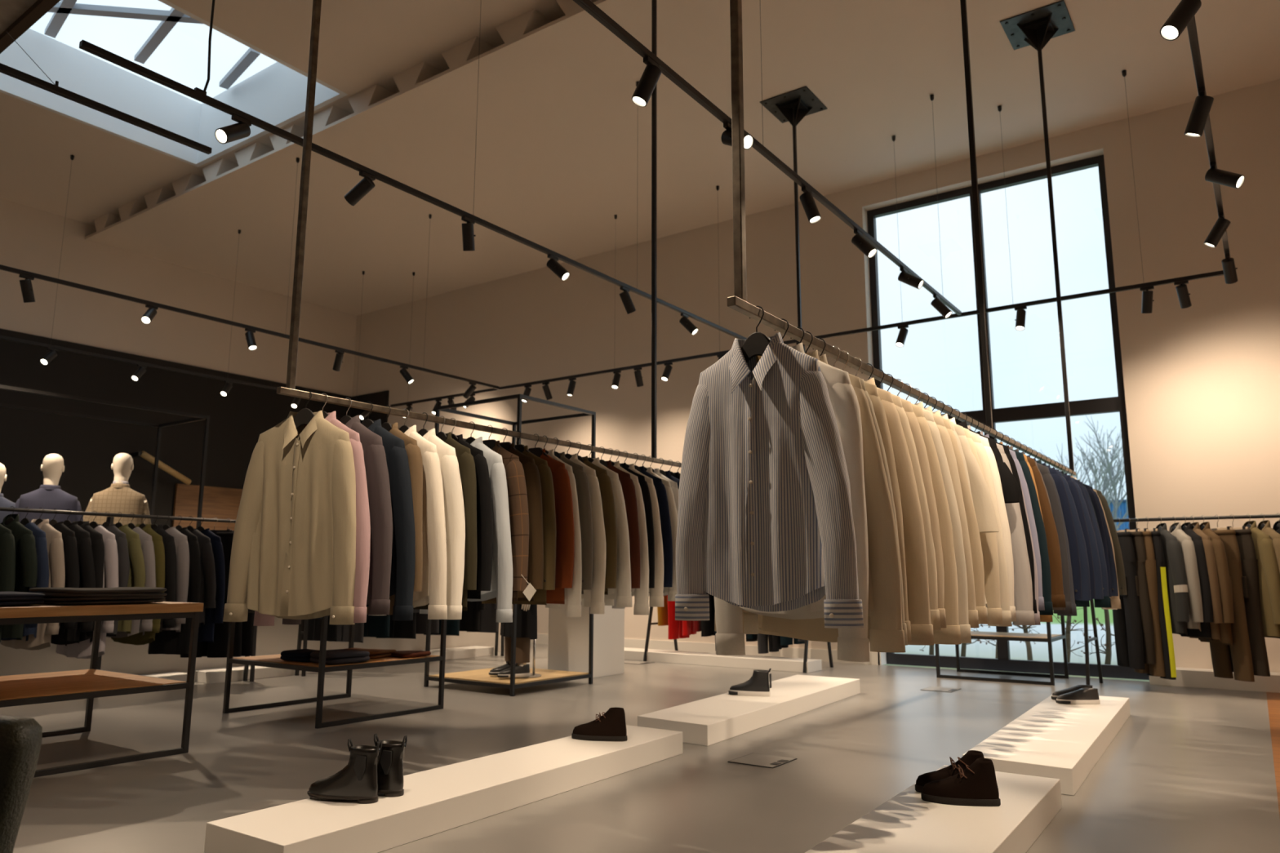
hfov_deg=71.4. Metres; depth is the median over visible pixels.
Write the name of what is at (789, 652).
baseboard
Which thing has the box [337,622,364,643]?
coat
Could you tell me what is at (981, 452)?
shirt
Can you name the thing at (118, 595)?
jeans
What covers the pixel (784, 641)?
trousers
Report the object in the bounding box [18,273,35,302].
track spotlight
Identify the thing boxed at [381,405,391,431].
hanger
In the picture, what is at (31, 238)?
wall
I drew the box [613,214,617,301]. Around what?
wire
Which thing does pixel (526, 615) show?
mannequin
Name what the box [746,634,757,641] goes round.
trousers
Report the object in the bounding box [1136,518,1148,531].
hanger
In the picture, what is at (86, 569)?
cardigan
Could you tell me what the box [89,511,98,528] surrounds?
hanger
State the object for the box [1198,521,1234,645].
jacket
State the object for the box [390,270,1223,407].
track
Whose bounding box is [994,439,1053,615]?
jumper
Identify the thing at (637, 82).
wire
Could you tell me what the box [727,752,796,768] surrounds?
floor outlet cover
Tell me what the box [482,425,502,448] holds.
hanger
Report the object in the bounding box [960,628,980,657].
sapling
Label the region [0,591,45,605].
jeans
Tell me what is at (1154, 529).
hanger
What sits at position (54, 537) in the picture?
tunic
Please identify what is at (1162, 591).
trousers
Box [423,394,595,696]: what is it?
display stand
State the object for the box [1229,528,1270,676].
trousers
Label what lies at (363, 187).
track spotlight
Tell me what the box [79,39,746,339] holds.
track
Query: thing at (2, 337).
track
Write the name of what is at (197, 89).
power cord
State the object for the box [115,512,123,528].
hanger
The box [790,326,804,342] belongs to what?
hanger
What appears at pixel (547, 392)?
track spotlight
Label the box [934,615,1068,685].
console shelf
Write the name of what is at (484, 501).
jacket
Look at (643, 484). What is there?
jacket
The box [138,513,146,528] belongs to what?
hanger
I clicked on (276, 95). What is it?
window
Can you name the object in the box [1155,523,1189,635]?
jacket
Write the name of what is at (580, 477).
jacket
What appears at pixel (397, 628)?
coat
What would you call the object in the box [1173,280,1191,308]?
track spotlight
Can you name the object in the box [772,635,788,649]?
trousers
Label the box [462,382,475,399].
track spotlight
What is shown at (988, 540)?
shirt
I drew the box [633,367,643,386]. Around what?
track spotlight
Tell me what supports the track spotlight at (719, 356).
hanging from the track at (1215, 273)
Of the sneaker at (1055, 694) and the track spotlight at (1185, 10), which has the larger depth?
the sneaker at (1055, 694)
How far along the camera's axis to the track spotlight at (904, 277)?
7.59 m
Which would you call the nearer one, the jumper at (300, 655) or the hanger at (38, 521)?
the jumper at (300, 655)
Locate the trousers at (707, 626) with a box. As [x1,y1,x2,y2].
[701,593,715,636]
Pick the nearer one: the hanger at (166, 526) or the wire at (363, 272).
the hanger at (166, 526)
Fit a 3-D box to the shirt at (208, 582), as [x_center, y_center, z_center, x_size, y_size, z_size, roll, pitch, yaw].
[-4.073,1.369,7.981,0.613,0.887,0.152,-1,-10,9]
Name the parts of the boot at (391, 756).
elastic panel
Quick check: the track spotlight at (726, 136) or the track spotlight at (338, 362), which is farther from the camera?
the track spotlight at (338, 362)
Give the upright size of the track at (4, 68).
0.038 m
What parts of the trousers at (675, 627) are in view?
trouser leg, trouser leg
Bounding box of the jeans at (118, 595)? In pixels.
[28,586,167,605]
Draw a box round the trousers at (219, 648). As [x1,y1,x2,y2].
[180,532,233,657]
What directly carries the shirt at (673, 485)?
hanging from the hanger
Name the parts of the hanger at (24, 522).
shoulder arm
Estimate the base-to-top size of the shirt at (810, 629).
0.946 m
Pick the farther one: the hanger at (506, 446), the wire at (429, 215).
the wire at (429, 215)
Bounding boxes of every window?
[0,0,347,167]
[866,154,1149,679]
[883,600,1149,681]
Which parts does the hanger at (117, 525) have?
shoulder arm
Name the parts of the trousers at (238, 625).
trouser leg, trouser leg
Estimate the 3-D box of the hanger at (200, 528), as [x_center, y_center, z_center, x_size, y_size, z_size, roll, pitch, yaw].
[-4.015,0.942,8.137,0.340,0.234,0.012,-1,-10,9]
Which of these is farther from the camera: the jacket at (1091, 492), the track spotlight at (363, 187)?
the jacket at (1091, 492)
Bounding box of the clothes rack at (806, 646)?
[643,606,833,673]
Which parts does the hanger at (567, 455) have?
shoulder arm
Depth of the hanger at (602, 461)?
5.90 m
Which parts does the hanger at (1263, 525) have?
shoulder arm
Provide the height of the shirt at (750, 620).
0.967 m
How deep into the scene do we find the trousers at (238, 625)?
8.14 m
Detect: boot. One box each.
[306,738,382,804]
[373,733,407,797]
[571,707,627,742]
[915,750,984,792]
[920,758,1000,806]
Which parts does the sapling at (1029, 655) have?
stem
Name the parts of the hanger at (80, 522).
shoulder arm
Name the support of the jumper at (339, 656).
on the display table at (271, 660)
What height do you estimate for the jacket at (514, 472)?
0.893 m
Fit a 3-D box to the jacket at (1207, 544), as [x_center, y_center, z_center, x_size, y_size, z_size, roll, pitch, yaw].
[4.897,1.350,7.811,0.139,1.017,0.600,0,-9,4]
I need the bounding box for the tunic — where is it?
[0,519,65,650]
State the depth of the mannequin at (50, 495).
8.03 m
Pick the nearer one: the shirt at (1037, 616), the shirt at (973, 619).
the shirt at (973, 619)
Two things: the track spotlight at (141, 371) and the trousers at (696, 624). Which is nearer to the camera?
the trousers at (696, 624)
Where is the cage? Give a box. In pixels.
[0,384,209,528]
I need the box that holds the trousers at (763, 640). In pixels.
[757,633,778,653]
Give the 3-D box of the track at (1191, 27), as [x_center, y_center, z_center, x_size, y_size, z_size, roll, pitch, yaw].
[3.155,-1.816,4.987,0.036,0.038,6.780,-6,-12,35]
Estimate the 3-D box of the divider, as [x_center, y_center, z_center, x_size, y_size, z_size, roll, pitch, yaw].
[-4.234,1.955,8.537,0.120,0.920,9.000,-6,-12,35]
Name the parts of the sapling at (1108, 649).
stem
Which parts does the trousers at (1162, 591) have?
seat, trouser leg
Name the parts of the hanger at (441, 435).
shoulder arm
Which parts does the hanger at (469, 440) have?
shoulder arm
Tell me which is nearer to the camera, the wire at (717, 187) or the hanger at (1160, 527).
the hanger at (1160, 527)
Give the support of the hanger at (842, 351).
hanging from the rail at (1035, 28)
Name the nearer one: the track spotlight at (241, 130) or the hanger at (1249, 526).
the track spotlight at (241, 130)
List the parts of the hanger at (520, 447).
shoulder arm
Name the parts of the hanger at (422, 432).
shoulder arm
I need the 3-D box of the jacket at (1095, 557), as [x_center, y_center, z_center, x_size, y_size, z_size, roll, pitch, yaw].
[2.747,0.709,6.036,0.641,0.896,0.143,-6,-12,35]
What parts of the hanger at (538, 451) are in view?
shoulder arm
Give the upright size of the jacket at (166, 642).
1.113 m
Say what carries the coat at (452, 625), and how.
hanging from the hanger
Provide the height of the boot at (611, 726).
0.167 m
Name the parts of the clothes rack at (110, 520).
leg, leg, leg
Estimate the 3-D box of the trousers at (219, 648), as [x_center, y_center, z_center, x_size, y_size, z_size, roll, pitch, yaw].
[-3.943,1.533,8.143,0.455,1.124,0.114,0,-9,0]
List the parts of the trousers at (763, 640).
trouser leg, trouser leg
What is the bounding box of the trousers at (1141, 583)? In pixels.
[1130,531,1155,664]
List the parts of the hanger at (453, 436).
shoulder arm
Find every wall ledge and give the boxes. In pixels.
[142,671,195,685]
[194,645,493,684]
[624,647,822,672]
[1149,667,1279,693]
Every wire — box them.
[6,31,58,85]
[50,155,74,343]
[227,229,240,373]
[285,157,299,327]
[355,271,364,400]
[407,271,414,401]
[423,213,431,359]
[473,12,480,204]
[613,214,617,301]
[635,80,639,288]
[715,185,719,351]
[891,135,902,309]
[929,93,942,290]
[997,105,1013,300]
[1121,70,1143,279]
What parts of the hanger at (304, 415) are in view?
shoulder arm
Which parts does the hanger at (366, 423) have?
shoulder arm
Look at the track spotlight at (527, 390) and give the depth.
12.38 m
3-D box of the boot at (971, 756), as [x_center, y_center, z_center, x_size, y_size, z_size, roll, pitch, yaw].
[1.282,1.421,3.666,0.294,0.167,0.108,-2,-10,14]
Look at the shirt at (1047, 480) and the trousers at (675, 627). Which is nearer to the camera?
the shirt at (1047, 480)
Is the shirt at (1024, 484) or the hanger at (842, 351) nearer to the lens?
the hanger at (842, 351)
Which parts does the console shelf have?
leg, leg, shelf frame, leg, leg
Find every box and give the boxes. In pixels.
[624,661,654,664]
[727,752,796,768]
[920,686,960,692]
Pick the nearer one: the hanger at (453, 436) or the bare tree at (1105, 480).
the hanger at (453, 436)
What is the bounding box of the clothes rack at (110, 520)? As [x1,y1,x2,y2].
[0,506,257,681]
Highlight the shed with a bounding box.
[1107,499,1129,530]
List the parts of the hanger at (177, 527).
shoulder arm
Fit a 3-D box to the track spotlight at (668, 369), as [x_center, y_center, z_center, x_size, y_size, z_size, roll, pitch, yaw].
[0.333,-0.676,11.048,0.113,0.240,0.166,-6,-12,35]
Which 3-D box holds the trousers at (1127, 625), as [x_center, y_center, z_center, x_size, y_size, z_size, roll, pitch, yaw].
[4.413,1.573,8.115,0.122,1.204,0.441,0,-9,3]
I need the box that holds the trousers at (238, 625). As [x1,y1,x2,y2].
[201,622,242,657]
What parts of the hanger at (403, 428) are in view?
shoulder arm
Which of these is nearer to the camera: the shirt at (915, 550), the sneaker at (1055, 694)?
the shirt at (915, 550)
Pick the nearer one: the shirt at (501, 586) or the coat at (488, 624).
the shirt at (501, 586)
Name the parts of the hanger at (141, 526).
shoulder arm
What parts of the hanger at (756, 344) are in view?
shoulder arm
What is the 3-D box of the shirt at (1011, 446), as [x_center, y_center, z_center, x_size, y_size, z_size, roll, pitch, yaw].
[2.123,0.581,5.173,0.574,0.938,0.153,-7,-12,36]
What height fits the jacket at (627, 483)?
0.855 m
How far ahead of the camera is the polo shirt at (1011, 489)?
4.20 m
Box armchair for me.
[0,715,42,852]
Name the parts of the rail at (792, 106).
ceiling plate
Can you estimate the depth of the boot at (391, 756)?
3.58 m
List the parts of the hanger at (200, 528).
shoulder arm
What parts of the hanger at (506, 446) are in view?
shoulder arm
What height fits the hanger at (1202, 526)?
0.240 m
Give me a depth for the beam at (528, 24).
9.31 m
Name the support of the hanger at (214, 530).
hanging from the clothes rack at (110, 520)
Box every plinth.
[204,724,682,852]
[547,598,624,678]
[637,675,860,746]
[804,764,1062,852]
[962,694,1130,795]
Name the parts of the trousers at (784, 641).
trouser leg, trouser leg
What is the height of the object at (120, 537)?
0.920 m
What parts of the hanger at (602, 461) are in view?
shoulder arm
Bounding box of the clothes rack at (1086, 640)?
[1083,514,1279,684]
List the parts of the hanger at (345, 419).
shoulder arm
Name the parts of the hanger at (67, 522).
shoulder arm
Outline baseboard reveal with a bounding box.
[877,652,886,665]
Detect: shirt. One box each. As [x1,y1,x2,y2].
[50,520,104,645]
[56,525,118,658]
[106,527,155,638]
[111,524,164,645]
[151,524,176,627]
[191,529,216,627]
[222,410,355,625]
[253,410,370,626]
[282,415,392,624]
[310,418,415,620]
[368,428,465,619]
[398,425,447,619]
[419,436,512,622]
[511,448,582,617]
[545,457,631,608]
[564,453,605,613]
[583,463,663,607]
[604,461,648,614]
[604,466,677,605]
[612,467,678,608]
[675,332,863,628]
[714,342,869,662]
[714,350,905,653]
[743,354,907,645]
[757,381,911,642]
[864,377,946,627]
[876,386,933,645]
[891,393,941,630]
[911,403,960,644]
[914,401,988,624]
[922,408,971,643]
[924,405,999,608]
[932,413,978,627]
[933,409,1003,624]
[941,413,1012,626]
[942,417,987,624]
[948,417,1016,622]
[955,421,1020,503]
[967,425,1035,625]
[980,431,1040,625]
[983,434,1044,610]
[1008,445,1065,610]
[1013,448,1072,613]
[1020,451,1076,616]
[1035,459,1089,607]
[1060,471,1111,608]
[1070,475,1121,608]
[1073,477,1117,609]
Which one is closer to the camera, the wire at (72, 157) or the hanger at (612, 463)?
the hanger at (612, 463)
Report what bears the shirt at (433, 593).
hanging from the hanger at (403, 428)
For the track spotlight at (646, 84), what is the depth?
4.52 m
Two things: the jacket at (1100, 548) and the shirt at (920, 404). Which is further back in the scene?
the jacket at (1100, 548)
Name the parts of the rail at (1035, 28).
ceiling plate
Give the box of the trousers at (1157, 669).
[1133,531,1165,676]
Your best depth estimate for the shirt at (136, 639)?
7.58 m
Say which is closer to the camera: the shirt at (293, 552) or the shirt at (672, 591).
the shirt at (293, 552)
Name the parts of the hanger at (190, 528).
shoulder arm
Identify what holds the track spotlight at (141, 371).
hanging from the track at (2, 337)
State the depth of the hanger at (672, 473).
6.57 m
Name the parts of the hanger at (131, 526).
shoulder arm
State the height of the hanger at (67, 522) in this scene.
0.234 m
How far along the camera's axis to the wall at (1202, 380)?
10.67 m
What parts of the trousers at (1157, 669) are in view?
trouser leg, seat, trouser leg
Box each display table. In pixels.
[0,601,203,777]
[222,608,446,728]
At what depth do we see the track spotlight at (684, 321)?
8.95 m
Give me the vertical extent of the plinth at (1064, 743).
0.120 m
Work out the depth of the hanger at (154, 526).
7.80 m
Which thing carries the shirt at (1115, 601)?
hanging from the hanger
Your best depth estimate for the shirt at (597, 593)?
5.38 m
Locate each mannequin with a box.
[0,462,15,523]
[13,453,83,522]
[83,453,151,525]
[488,604,541,678]
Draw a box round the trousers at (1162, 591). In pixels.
[1146,531,1176,679]
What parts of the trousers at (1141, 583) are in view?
seat, trouser leg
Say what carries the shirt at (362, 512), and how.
hanging from the hanger at (325, 414)
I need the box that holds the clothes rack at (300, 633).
[294,619,504,676]
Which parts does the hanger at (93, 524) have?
shoulder arm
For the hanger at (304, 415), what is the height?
0.246 m
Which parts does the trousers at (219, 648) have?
trouser leg, trouser leg, seat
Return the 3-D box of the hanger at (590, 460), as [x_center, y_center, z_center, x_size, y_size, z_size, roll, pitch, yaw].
[-0.331,0.235,5.809,0.360,0.240,0.012,-5,-11,28]
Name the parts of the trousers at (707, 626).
trouser leg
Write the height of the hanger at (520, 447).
0.240 m
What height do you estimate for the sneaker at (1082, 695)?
0.103 m
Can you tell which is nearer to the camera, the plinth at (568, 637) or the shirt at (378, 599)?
the shirt at (378, 599)
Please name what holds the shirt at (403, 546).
hanging from the hanger at (366, 423)
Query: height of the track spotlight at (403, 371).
0.229 m
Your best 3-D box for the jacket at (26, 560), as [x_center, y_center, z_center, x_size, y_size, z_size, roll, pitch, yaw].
[-4.890,1.151,6.848,0.632,0.956,0.124,-2,-10,15]
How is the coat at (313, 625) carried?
hanging from the hanger
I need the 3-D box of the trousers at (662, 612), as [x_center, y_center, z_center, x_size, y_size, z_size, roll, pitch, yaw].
[0.343,1.885,10.757,0.109,1.004,0.471,-6,-11,34]
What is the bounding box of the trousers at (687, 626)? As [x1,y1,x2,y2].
[682,620,696,635]
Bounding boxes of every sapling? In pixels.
[920,644,933,655]
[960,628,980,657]
[973,624,997,658]
[1008,623,1039,660]
[1053,608,1093,662]
[1080,608,1115,664]
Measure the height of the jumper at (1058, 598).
0.904 m
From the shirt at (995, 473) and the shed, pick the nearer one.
the shirt at (995, 473)
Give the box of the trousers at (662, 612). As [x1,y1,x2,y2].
[657,595,668,626]
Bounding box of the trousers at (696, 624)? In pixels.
[693,620,701,631]
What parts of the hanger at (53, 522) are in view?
shoulder arm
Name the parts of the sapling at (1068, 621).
stem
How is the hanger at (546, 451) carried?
hanging from the rail at (792, 106)
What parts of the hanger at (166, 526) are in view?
shoulder arm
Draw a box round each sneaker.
[728,668,771,697]
[1050,684,1093,700]
[1055,688,1100,704]
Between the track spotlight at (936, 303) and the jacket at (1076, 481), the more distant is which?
the track spotlight at (936, 303)
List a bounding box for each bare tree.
[1037,447,1094,484]
[1045,415,1128,530]
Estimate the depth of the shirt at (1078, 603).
5.55 m
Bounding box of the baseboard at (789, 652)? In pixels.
[530,634,879,665]
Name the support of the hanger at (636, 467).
hanging from the rail at (792, 106)
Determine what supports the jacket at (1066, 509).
hanging from the hanger
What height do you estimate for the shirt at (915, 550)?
0.946 m
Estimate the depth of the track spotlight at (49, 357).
10.31 m
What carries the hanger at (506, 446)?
hanging from the rail at (792, 106)
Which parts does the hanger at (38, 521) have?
shoulder arm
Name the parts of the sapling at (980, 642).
stem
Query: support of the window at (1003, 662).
in the wall at (1202, 380)
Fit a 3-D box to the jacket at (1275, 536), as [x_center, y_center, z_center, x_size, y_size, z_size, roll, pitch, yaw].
[5.317,1.288,7.521,0.148,0.987,0.619,-1,-9,5]
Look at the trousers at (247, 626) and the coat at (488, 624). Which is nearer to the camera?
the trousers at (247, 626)
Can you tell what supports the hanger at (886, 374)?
hanging from the rail at (1035, 28)
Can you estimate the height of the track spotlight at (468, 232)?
0.243 m
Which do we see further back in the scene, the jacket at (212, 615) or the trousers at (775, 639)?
the trousers at (775, 639)
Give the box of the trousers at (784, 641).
[780,635,804,645]
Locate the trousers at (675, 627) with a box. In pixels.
[666,595,689,639]
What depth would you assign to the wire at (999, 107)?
9.02 m
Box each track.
[0,62,212,154]
[0,264,499,389]
[0,335,276,390]
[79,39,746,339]
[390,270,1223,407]
[573,0,961,315]
[1186,15,1230,256]
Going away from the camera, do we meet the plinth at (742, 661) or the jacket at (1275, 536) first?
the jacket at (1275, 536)
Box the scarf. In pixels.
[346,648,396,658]
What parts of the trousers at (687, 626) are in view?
trouser leg, trouser leg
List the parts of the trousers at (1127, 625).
trouser leg, seat, trouser leg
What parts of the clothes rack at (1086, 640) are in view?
leg, leg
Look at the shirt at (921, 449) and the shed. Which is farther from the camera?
the shed
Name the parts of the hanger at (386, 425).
shoulder arm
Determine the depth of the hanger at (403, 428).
4.58 m
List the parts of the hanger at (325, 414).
shoulder arm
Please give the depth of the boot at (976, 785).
3.47 m
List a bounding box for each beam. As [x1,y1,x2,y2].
[0,0,60,53]
[84,0,608,239]
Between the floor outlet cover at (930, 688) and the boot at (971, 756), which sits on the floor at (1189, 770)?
the floor outlet cover at (930, 688)
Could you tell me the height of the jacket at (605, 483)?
0.871 m
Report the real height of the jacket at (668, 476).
0.858 m
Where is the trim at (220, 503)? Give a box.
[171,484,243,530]
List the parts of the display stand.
post, frame, board, post, frame, post, post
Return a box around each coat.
[0,524,15,643]
[302,616,337,641]
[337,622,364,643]
[363,614,390,638]
[376,613,416,639]
[416,613,439,635]
[423,619,459,635]
[459,600,484,631]
[466,603,497,633]
[1209,529,1254,681]
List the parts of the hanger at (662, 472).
shoulder arm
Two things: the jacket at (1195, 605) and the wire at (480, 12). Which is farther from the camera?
the jacket at (1195, 605)
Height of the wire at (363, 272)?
2.125 m
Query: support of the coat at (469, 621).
hanging from the hanger
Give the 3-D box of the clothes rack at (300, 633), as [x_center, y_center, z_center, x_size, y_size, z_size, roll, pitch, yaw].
[-2.556,1.922,10.072,0.138,1.500,2.900,-6,-12,35]
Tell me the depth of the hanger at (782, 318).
2.95 m
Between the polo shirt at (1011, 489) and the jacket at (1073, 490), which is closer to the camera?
the polo shirt at (1011, 489)
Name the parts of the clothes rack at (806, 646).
leg, leg, leg, leg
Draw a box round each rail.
[276,0,826,467]
[727,0,1075,475]
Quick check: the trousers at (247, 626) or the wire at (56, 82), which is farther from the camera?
the trousers at (247, 626)
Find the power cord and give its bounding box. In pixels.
[194,0,214,94]
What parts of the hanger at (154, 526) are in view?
shoulder arm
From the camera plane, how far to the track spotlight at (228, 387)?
12.05 m
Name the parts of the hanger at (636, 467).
shoulder arm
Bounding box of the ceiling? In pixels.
[0,0,1279,315]
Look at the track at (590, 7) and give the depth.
5.13 m
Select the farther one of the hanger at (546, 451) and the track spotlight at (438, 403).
the track spotlight at (438, 403)
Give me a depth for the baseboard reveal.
10.11 m
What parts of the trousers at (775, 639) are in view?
trouser leg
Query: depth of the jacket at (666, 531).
6.00 m
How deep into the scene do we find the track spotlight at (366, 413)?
13.88 m
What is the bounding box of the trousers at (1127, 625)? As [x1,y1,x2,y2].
[1112,531,1144,669]
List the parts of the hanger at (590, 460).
shoulder arm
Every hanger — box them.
[4,506,14,524]
[20,506,30,525]
[34,507,43,525]
[48,508,57,525]
[63,509,71,525]
[77,510,84,525]
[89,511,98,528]
[101,511,110,528]
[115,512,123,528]
[127,512,135,529]
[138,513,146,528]
[151,514,157,529]
[162,515,169,530]
[175,515,182,530]
[186,515,194,532]
[195,516,204,532]
[209,517,232,532]
[293,390,315,429]
[321,393,328,418]
[339,397,351,424]
[361,401,373,427]
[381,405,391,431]
[399,408,409,432]
[417,412,428,436]
[435,415,446,441]
[451,417,457,441]
[465,421,475,444]
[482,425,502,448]
[499,427,516,450]
[514,430,528,452]
[528,434,549,457]
[542,435,548,453]
[553,437,560,458]
[564,440,572,459]
[576,442,583,462]
[587,444,594,462]
[599,446,607,466]
[608,448,614,466]
[634,453,640,471]
[659,457,666,476]
[668,459,675,477]
[741,305,770,363]
[774,318,790,346]
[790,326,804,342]
[799,331,813,352]
[813,337,826,355]
[827,346,839,366]
[836,351,848,370]
[849,356,862,376]
[861,363,873,379]
[877,368,884,387]
[881,373,893,391]
[891,378,902,395]
[900,383,911,399]
[1115,517,1128,532]
[1119,517,1140,532]
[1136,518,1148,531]
[1145,516,1157,531]
[1157,516,1162,531]
[1170,515,1176,533]
[1182,515,1186,531]
[1200,515,1204,530]
[1210,515,1232,530]
[1219,514,1248,529]
[1246,514,1252,528]
[1259,513,1265,530]
[1275,512,1279,530]
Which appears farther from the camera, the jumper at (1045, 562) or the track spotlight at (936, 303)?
the track spotlight at (936, 303)
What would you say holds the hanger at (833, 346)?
hanging from the rail at (1035, 28)
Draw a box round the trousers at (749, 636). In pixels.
[747,634,757,639]
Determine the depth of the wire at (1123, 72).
8.37 m
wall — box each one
[0,197,356,396]
[0,328,389,527]
[351,79,1279,672]
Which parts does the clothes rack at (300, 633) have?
leg, leg, leg, leg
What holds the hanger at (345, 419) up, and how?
hanging from the rail at (792, 106)
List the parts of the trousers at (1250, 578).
trouser leg, seat, trouser leg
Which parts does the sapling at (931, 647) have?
stem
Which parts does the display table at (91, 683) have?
leg, shelf frame, frame, leg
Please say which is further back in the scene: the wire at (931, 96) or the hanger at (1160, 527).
the wire at (931, 96)
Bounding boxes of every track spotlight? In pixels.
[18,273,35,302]
[40,347,58,364]
[131,364,146,381]
[141,304,158,324]
[214,114,251,143]
[220,380,233,396]
[244,328,257,350]
[290,396,301,408]
[332,350,344,371]
[344,170,375,205]
[360,409,370,419]
[399,365,413,383]
[403,404,413,417]
[431,399,441,414]
[447,396,457,409]
[461,216,475,250]
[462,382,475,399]
[462,393,475,408]
[522,384,531,402]
[542,382,552,399]
[546,253,569,280]
[566,377,576,395]
[611,370,621,389]
[618,286,635,314]
[631,56,661,106]
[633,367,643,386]
[661,362,672,381]
[679,312,698,335]
[716,353,724,359]
[720,121,753,149]
[799,186,821,223]
[851,229,876,257]
[895,324,908,347]
[897,266,924,288]
[930,293,952,318]
[1014,306,1026,330]
[1139,285,1154,313]
[1160,0,1201,40]
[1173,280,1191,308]
[1184,86,1213,137]
[1203,212,1231,247]
[1204,160,1244,188]
[1221,253,1237,284]
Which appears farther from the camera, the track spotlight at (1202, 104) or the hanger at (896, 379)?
the track spotlight at (1202, 104)
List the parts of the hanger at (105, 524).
shoulder arm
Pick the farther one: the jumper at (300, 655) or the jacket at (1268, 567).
the jacket at (1268, 567)
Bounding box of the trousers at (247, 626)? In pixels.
[241,613,254,656]
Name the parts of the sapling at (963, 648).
stem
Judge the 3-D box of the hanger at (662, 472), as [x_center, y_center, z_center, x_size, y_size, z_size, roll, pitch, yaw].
[0.151,0.349,6.482,0.360,0.240,0.012,-5,-11,27]
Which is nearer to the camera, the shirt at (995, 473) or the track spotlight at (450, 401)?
the shirt at (995, 473)
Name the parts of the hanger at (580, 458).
shoulder arm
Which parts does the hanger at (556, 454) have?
shoulder arm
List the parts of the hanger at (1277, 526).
shoulder arm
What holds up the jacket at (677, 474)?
hanging from the hanger at (672, 473)
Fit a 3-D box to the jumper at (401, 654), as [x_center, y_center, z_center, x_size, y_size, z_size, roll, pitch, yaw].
[-1.732,1.706,6.688,0.256,0.038,0.261,9,-13,-43]
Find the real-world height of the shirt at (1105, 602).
0.967 m
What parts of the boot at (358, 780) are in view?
elastic panel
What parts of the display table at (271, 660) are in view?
leg, leg, frame, shelf frame, leg, leg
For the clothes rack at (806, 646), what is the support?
on the floor at (1189, 770)
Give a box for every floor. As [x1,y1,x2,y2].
[0,643,1279,852]
[1266,692,1279,817]
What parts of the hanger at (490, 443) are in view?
shoulder arm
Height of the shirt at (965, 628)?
0.968 m
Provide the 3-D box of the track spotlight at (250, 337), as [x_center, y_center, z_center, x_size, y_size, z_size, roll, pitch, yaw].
[-4.184,-0.934,9.584,0.168,0.239,0.111,-6,-12,35]
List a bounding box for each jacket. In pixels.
[0,514,37,640]
[0,522,48,641]
[366,422,422,614]
[413,431,477,611]
[456,434,493,599]
[481,445,555,604]
[485,440,536,601]
[507,443,543,601]
[539,448,574,604]
[559,452,592,594]
[582,456,617,595]
[605,460,640,591]
[620,462,654,588]
[639,466,672,592]
[664,470,679,489]
[673,471,679,479]
[1026,455,1081,599]
[1033,457,1091,600]
[1041,462,1095,598]
[1051,467,1097,542]
[1057,469,1108,595]
[1063,473,1111,596]
[1078,479,1127,595]
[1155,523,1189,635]
[1168,522,1203,631]
[1179,522,1213,639]
[1189,522,1223,641]
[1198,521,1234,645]
[1243,520,1279,638]
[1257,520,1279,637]
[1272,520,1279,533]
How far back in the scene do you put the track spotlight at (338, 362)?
10.51 m
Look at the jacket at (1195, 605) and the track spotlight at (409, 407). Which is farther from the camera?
the track spotlight at (409, 407)
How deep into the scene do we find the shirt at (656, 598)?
5.88 m
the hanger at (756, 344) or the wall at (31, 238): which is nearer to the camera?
the hanger at (756, 344)
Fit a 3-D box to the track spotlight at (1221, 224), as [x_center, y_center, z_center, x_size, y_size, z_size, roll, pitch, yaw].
[4.205,-1.425,6.493,0.177,0.235,0.112,-6,-12,35]
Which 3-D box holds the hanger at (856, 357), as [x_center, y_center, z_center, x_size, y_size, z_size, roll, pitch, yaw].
[0.840,-0.155,3.461,0.340,0.234,0.012,-6,-11,33]
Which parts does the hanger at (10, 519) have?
shoulder arm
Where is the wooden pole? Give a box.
[127,450,191,484]
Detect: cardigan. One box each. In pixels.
[50,522,95,643]
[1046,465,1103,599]
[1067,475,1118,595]
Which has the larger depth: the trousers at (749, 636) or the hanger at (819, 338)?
the trousers at (749, 636)
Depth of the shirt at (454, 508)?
4.47 m
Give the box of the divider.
[0,616,501,675]
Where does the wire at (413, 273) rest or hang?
hanging from the ceiling
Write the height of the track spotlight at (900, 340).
0.240 m
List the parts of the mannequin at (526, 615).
trouser leg, trouser leg, support rod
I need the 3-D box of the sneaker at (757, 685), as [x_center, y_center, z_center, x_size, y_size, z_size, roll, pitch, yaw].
[0.816,1.895,6.623,0.328,0.200,0.110,-4,-10,25]
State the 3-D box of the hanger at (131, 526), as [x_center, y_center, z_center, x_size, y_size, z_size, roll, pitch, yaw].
[-4.369,0.859,7.643,0.340,0.234,0.013,-2,-10,10]
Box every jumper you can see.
[117,524,145,633]
[280,648,319,662]
[310,648,369,665]
[391,650,431,657]
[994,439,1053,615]
[999,441,1053,622]
[1007,444,1066,607]
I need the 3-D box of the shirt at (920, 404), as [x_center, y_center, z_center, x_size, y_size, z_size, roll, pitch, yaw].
[1.174,0.370,3.853,0.594,0.961,0.127,-7,-12,38]

